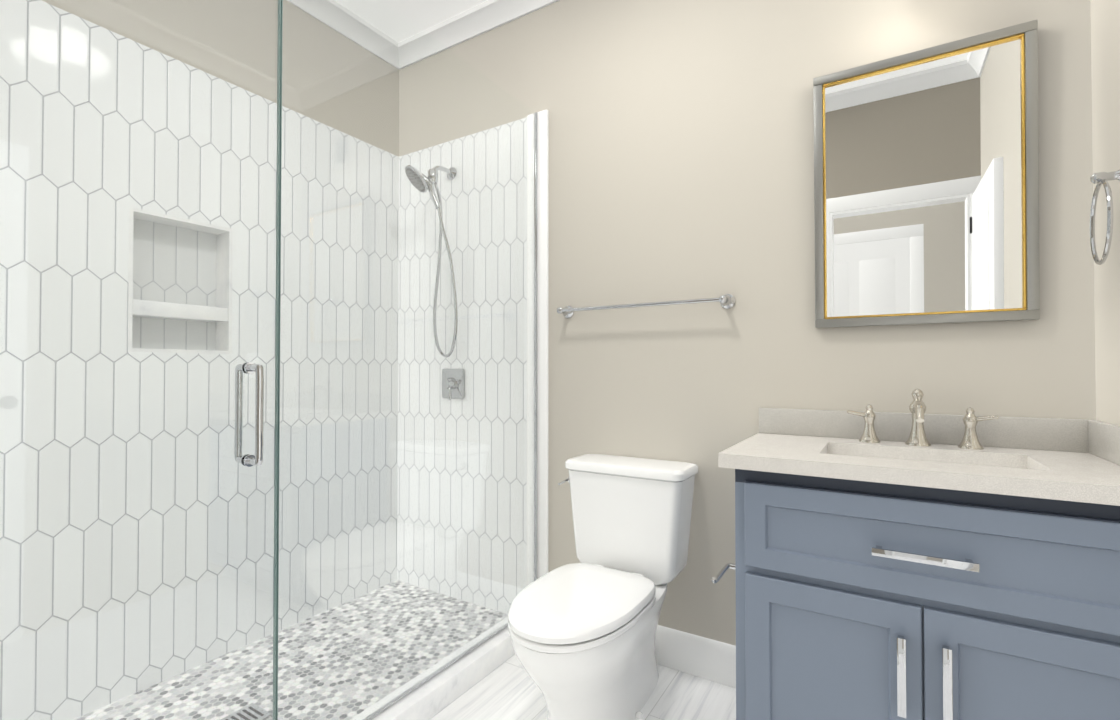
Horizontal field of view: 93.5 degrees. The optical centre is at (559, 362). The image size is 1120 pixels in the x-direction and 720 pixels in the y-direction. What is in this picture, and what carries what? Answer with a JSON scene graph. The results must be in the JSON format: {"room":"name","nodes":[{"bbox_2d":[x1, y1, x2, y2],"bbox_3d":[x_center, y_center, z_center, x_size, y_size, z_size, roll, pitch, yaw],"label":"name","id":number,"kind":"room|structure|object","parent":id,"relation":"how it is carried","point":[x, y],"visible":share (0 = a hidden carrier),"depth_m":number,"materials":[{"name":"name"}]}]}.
{"room":"bathroom","nodes":[
{"label":"bathroom","id":0,"kind":"room"},
{"bbox_2d":[42,0,398,156],"bbox_3d":[-1.499,-0.258,1.963,0.250,2.785,2.060,0,-1,32],"label":"wall","id":1,"kind":"structure","parent":0,"point":[309,86],"depth_m":2.21,"materials":[{"name":"beige paint"}]},
{"bbox_2d":[0,0,398,719],"bbox_3d":[-1.396,0.020,1.966,0.098,2.230,1.940,0,-1,32],"label":"tiled wall","id":2,"kind":"structure","parent":1,"relation":"attached to","point":[168,552],"depth_m":1.89,"materials":[{"name":"white tile"}]},
{"bbox_2d":[128,207,232,353],"bbox_3d":[-1.413,-0.280,1.946,0.103,0.786,0.628,0,-1,32],"label":"shower niche","id":3,"kind":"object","parent":2,"relation":"attached to","point":[148,312],"depth_m":1.97,"materials":[{"name":"white tile"}]},
{"bbox_2d":[287,0,398,63],"bbox_3d":[-1.331,-1.606,1.953,0.066,0.088,1.770,0,-1,32],"label":"crown molding","id":4,"kind":"structure","parent":1,"relation":"attached to","point":[328,13],"depth_m":2.50,"materials":[{"name":"white paint"}]},
{"bbox_2d":[335,0,486,41],"bbox_3d":[-0.407,-1.720,0.472,3.697,0.100,3.720,0,-1,32],"label":"ceiling","id":5,"kind":"structure","parent":0,"point":[421,15],"depth_m":2.47,"materials":[{"name":"white paint"}]},
{"bbox_2d":[430,654,735,719],"bbox_3d":[-0.407,1.165,0.434,3.697,0.100,3.720,0,-1,32],"label":"floor","id":6,"kind":"structure","parent":0,"point":[508,689],"depth_m":1.77,"materials":[{"name":"tile"}]},
{"bbox_2d":[75,580,507,719],"bbox_3d":[-1.005,1.126,1.710,0.838,0.012,1.940,0,-1,32],"label":"mosaic shower floor","id":7,"kind":"structure","parent":6,"relation":"on","point":[288,676],"depth_m":1.96,"materials":[{"name":"grey tile"}]},
{"bbox_2d":[221,703,270,719],"bbox_3d":[-0.991,1.117,1.654,0.110,0.005,0.110,0,-1,32],"label":"shower drain","id":8,"kind":"object","parent":7,"relation":"on","point":[244,713],"depth_m":1.67,"materials":[{"name":"silver metal"}]},
{"bbox_2d":[508,454,697,719],"bbox_3d":[0.115,0.747,1.714,0.468,0.770,0.752,0,-1,32],"label":"toilet","id":9,"kind":"object","parent":6,"relation":"on","point":[582,633],"visible":1,"depth_m":1.70,"materials":[{"name":"white ceramic"}]},
{"bbox_2d":[718,388,1119,719],"bbox_3d":[0.897,0.600,1.353,0.834,1.055,0.552,0,-1,32],"label":"bathroom vanity","id":10,"kind":"object","parent":6,"relation":"on","point":[917,563],"visible":1,"depth_m":1.18,"materials":[{"name":"blue wood"}]},
{"bbox_2d":[711,563,734,583],"bbox_3d":[0.480,0.594,1.472,0.068,0.044,0.178,0,-1,32],"label":"paper holder","id":11,"kind":"object","parent":10,"relation":"attached to","point":[721,573],"visible":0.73,"depth_m":1.49,"materials":[{"name":"silver metal"}]},
{"bbox_2d":[847,388,998,449],"bbox_3d":[1.002,0.155,1.471,0.356,0.162,0.163,0,-1,32],"label":"faucet","id":12,"kind":"object","parent":10,"relation":"on","point":[917,440],"depth_m":1.50,"materials":[{"name":"silver metal"}]},
{"bbox_2d":[399,0,1095,645],"bbox_3d":[0.306,-0.255,2.128,3.147,2.785,0.120,0,-1,32],"label":"wall","id":13,"kind":"structure","parent":0,"point":[681,148],"depth_m":1.90,"materials":[{"name":"beige paint"}]},
{"bbox_2d":[0,0,280,719],"bbox_3d":[-0.906,-0.040,0.991,0.108,2.135,0.762,0,-1,32],"label":"door glass","id":14,"kind":"object","parent":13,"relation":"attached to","point":[247,459],"visible":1,"depth_m":1.10,"materials":[{"name":"grey"}]},
{"bbox_2d":[350,109,547,719],"bbox_3d":[-0.603,0.012,1.476,0.108,2.234,1.940,0,-1,32],"label":"trim","id":15,"kind":"structure","parent":13,"relation":"attached to","point":[433,697],"depth_m":2.27,"materials":[{"name":"white stone"}]},
{"bbox_2d":[276,0,536,719],"bbox_3d":[-0.404,-0.025,1.803,0.014,2.144,1.142,0,-1,32],"label":"glass panel","id":16,"kind":"object","parent":15,"relation":"on","point":[392,702],"visible":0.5,"depth_m":1.68,"materials":[{"name":"grey"}]},
{"bbox_2d":[397,117,526,613],"bbox_3d":[-0.497,0.028,2.546,0.838,2.230,0.008,0,-1,32],"label":"tiled wall","id":17,"kind":"structure","parent":13,"relation":"attached to","point":[416,360],"depth_m":2.51,"materials":[{"name":"white tile"}]},
{"bbox_2d":[405,165,457,357],"bbox_3d":[-0.607,-0.490,2.474,0.192,0.929,0.240,0,-1,32],"label":"shower head","id":18,"kind":"object","parent":17,"relation":"attached to","point":[434,176],"depth_m":2.49},
{"bbox_2d":[442,369,464,399],"bbox_3d":[-0.532,0.103,2.522,0.144,0.149,0.066,0,-1,32],"label":"shower valve","id":19,"kind":"object","parent":17,"relation":"attached to","point":[451,387],"depth_m":2.52,"materials":[{"name":"silver metal"}]},
{"bbox_2d":[391,0,558,69],"bbox_3d":[0.257,-1.605,2.067,2.647,0.088,0.066,0,-1,32],"label":"crown molding","id":20,"kind":"structure","parent":13,"relation":"attached to","point":[479,19],"depth_m":2.50,"materials":[{"name":"white paint"}]},
{"bbox_2d":[557,294,734,317],"bbox_3d":[0.296,-0.216,2.016,0.713,0.052,0.079,0,-1,32],"label":"towel rail","id":21,"kind":"object","parent":13,"relation":"attached to","point":[726,301],"visible":1,"depth_m":1.95,"materials":[{"name":"silver metal"}]},
{"bbox_2d":[655,625,735,687],"bbox_3d":[0.330,1.066,2.017,0.900,0.140,0.014,0,-1,32],"label":"baseboard","id":22,"kind":"structure","parent":13,"relation":"attached to","point":[702,657],"depth_m":1.90,"materials":[{"name":"white paint"}]},
{"bbox_2d":[813,20,1039,327],"bbox_3d":[1.060,-0.517,1.568,0.546,0.805,0.042,0,-1,32],"label":"mirror","id":23,"kind":"object","parent":13,"relation":"attached to","point":[926,185],"visible":0.98,"depth_m":1.55,"materials":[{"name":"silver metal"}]},
{"bbox_2d":[1090,0,1119,425],"bbox_3d":[0.910,-0.277,0.474,0.120,2.785,2.060,0,-1,32],"label":"wall","id":24,"kind":"structure","parent":0,"point":[1105,47],"depth_m":1.30,"materials":[{"name":"beige paint"}]},
{"bbox_2d":[1090,169,1119,264],"bbox_3d":[1.233,-0.333,1.178,0.067,0.224,0.188,0,-1,32],"label":"towel ring","id":25,"kind":"object","parent":24,"relation":"attached to","point":[1099,179],"visible":1,"depth_m":1.18,"materials":[{"name":"silver metal"}]}
]}

